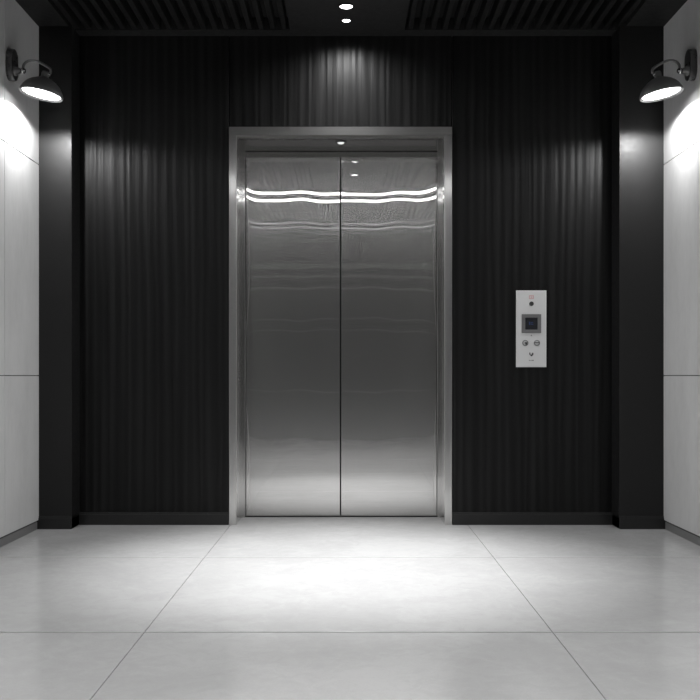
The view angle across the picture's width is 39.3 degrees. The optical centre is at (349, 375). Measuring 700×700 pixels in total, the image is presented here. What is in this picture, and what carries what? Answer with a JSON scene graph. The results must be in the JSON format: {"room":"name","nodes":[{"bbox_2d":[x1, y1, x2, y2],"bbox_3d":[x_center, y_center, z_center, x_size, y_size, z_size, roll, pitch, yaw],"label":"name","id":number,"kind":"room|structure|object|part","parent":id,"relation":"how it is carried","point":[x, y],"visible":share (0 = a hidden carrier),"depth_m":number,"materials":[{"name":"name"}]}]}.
{"room":"elevator lobby","nodes":[
{"label":"elevator lobby","id":0,"kind":"room"},
{"bbox_2d":[0,0,38,538],"bbox_3d":[-1.748,-0.540,2.140,0.080,2.800,6.880,0,0,0],"label":"wall","id":1,"kind":"structure","parent":0,"point":[19,112],"depth_m":5.05,"materials":[{"name":"concrete"}]},
{"bbox_2d":[0,522,36,546],"bbox_3d":[-1.727,0.820,2.045,0.026,0.040,6.690,0,0,0],"label":"baseboard","id":2,"kind":"structure","parent":1,"relation":"attached to","point":[3,541],"depth_m":5.05,"materials":[{"name":"grey metal"}]},
{"bbox_2d":[6,49,63,102],"bbox_3d":[-1.572,-1.510,4.900,0.271,0.248,0.215,0,0,0],"label":"wall lamp","id":3,"kind":"object","parent":1,"relation":"attached to","point":[42,88],"visible":1,"depth_m":4.88,"materials":[{"name":"grey metal"}]},
{"bbox_3d":[-1.692,-1.556,4.905,0.032,0.156,0.092,0,0,0],"label":"wall plate","id":4,"kind":"part","parent":3,"relation":"part of","materials":[{"name":"grey metal"}]},
{"bbox_3d":[-1.542,-1.456,4.900,0.212,0.140,0.215,0,0,0],"label":"lamp shade","id":5,"kind":"part","parent":3,"relation":"part of","materials":[{"name":"grey metal"}]},
{"bbox_2d":[22,87,60,99],"bbox_3d":[-1.542,-1.413,4.900,0.186,0.035,0.188,0,0,0],"label":"diffuser","id":6,"kind":"object","parent":3,"relation":"attached to","point":[40,93],"depth_m":4.88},
{"bbox_2d":[80,36,611,511],"bbox_3d":[0.007,-0.580,5.605,3.590,2.880,0.140,0,0,0],"label":"wall","id":7,"kind":"structure","parent":0,"point":[532,115],"depth_m":5.54,"materials":[{"name":"black wood"}]},
{"bbox_2d":[79,512,228,524],"bbox_3d":[-1.111,0.804,5.529,0.853,0.071,0.013,0,0,0],"label":"baseboard","id":8,"kind":"structure","parent":7,"relation":"attached to","point":[85,518],"depth_m":5.52,"materials":[{"name":"black paint"}]},
{"bbox_2d":[516,290,545,366],"bbox_3d":[1.022,-0.266,5.527,0.170,0.432,0.018,0,0,0],"label":"panel","id":9,"kind":"object","parent":7,"relation":"attached to","point":[530,304],"visible":1,"depth_m":5.52,"materials":[{"name":"grey metal"}]},
{"bbox_2d":[452,512,611,524],"bbox_3d":[1.032,0.804,5.529,0.911,0.071,0.013,0,0,0],"label":"baseboard","id":10,"kind":"structure","parent":7,"relation":"attached to","point":[458,518],"depth_m":5.52,"materials":[{"name":"black paint"}]},
{"bbox_2d":[0,517,699,699],"bbox_3d":[0.007,0.880,2.285,3.490,0.080,7.270,0,0,0],"label":"floor","id":11,"kind":"structure","parent":0,"point":[254,608],"depth_m":3.47,"materials":[{"name":"tile"}]},
{"bbox_2d":[37,23,79,528],"bbox_3d":[-1.632,-0.550,5.468,0.210,2.780,0.194,0,0,0],"label":"column","id":12,"kind":"structure","parent":11,"relation":"on","point":[59,46],"depth_m":5.38,"materials":[{"name":"black paint"}]},
{"bbox_3d":[-1.632,0.804,5.448,0.210,0.071,0.154,0,0,0],"label":"skirting","id":13,"kind":"part","parent":12,"relation":"part of","materials":[{"name":"black paint"}]},
{"bbox_2d":[229,127,451,524],"bbox_3d":[-0.053,-0.281,5.710,1.257,2.245,0.377,0,0,0],"label":"elevator","id":14,"kind":"object","parent":11,"relation":"on","point":[284,182],"visible":1,"depth_m":5.84,"materials":[{"name":"metal"}]},
{"bbox_3d":[-0.661,-0.259,5.540,0.041,2.197,0.039,0,0,0],"label":"casing","id":15,"kind":"part","parent":14,"relation":"part of","materials":[{"name":"metal"}]},
{"bbox_3d":[-0.339,-0.234,5.855,0.557,2.130,0.036,0,0,0],"label":"sliding door","id":16,"kind":"part","parent":14,"relation":"part of","materials":[{"name":"metal"}]},
{"bbox_3d":[-0.053,-1.381,5.540,1.257,0.046,0.039,0,0,0],"label":"head casing","id":17,"kind":"part","parent":14,"relation":"part of","materials":[{"name":"metal"}]},
{"bbox_2d":[335,140,346,143],"bbox_3d":[-0.052,-1.331,5.595,0.066,0.016,0.066,0,0,0],"label":"recessed light","id":18,"kind":"object","parent":14,"relation":"attached to","point":[339,141],"visible":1,"depth_m":5.58,"materials":[{"name":"grey"}]},
{"bbox_3d":[0.232,-0.234,5.855,0.568,2.130,0.036,0,0,0],"label":"sliding door","id":19,"kind":"part","parent":14,"relation":"part of","materials":[{"name":"metal"}]},
{"bbox_3d":[0.554,-0.259,5.540,0.041,2.197,0.039,0,0,0],"label":"casing","id":20,"kind":"part","parent":14,"relation":"part of","materials":[{"name":"metal"}]},
{"bbox_2d":[612,23,665,528],"bbox_3d":[1.615,-0.550,5.468,0.273,2.780,0.194,0,0,0],"label":"column","id":21,"kind":"structure","parent":11,"relation":"on","point":[638,164],"depth_m":5.38,"materials":[{"name":"black paint"}]},
{"bbox_3d":[1.615,0.804,5.448,0.273,0.071,0.154,0,0,0],"label":"skirting","id":22,"kind":"part","parent":21,"relation":"part of","materials":[{"name":"black paint"}]},
{"bbox_2d":[15,0,686,36],"bbox_3d":[0.007,-2.000,2.127,3.590,0.160,7.055,0,0,0],"label":"ceiling","id":23,"kind":"structure","parent":0,"point":[305,17],"depth_m":5.29,"materials":[{"name":"black metal"}]},
{"bbox_2d":[338,3,354,9],"bbox_3d":[-0.020,-1.917,5.085,0.087,0.009,0.087,0,0,0],"label":"recessed light","id":24,"kind":"object","parent":23,"relation":"in","point":[343,6],"visible":1,"depth_m":5.08,"materials":[{"name":"white"}]},
{"bbox_2d":[341,18,351,22],"bbox_3d":[-0.020,-1.917,5.285,0.059,0.009,0.059,0,0,0],"label":"recessed light","id":25,"kind":"object","parent":23,"relation":"in","point":[344,20],"visible":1,"depth_m":5.28,"materials":[{"name":"white"}]},
{"bbox_2d":[664,0,699,537],"bbox_3d":[1.762,-0.540,2.140,0.080,2.800,6.880,0,0,0],"label":"wall","id":26,"kind":"structure","parent":0,"point":[682,31],"depth_m":5.08,"materials":[{"name":"paint"}]},
{"bbox_2d":[639,49,696,102],"bbox_3d":[1.586,-1.510,4.900,0.271,0.248,0.215,0,0,0],"label":"wall lamp","id":27,"kind":"object","parent":26,"relation":"attached to","point":[660,88],"visible":1,"depth_m":4.88,"materials":[{"name":"grey metal"}]},
{"bbox_3d":[1.557,-1.456,4.900,0.212,0.140,0.215,0,0,0],"label":"lamp shade","id":28,"kind":"part","parent":27,"relation":"part of","materials":[{"name":"grey metal"}]},
{"bbox_2d":[642,87,680,99],"bbox_3d":[1.556,-1.413,4.900,0.186,0.035,0.188,0,0,0],"label":"diffuser","id":29,"kind":"object","parent":27,"relation":"attached to","point":[648,93],"depth_m":4.88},
{"bbox_3d":[1.706,-1.556,4.905,0.032,0.156,0.092,0,0,0],"label":"wall plate","id":30,"kind":"part","parent":27,"relation":"part of","materials":[{"name":"grey metal"}]},
{"bbox_2d":[665,522,699,545],"bbox_3d":[1.741,0.820,2.045,0.026,0.040,6.690,0,0,0],"label":"baseboard","id":31,"kind":"structure","parent":26,"relation":"attached to","point":[669,527],"depth_m":5.09,"materials":[{"name":"grey metal"}]}
]}

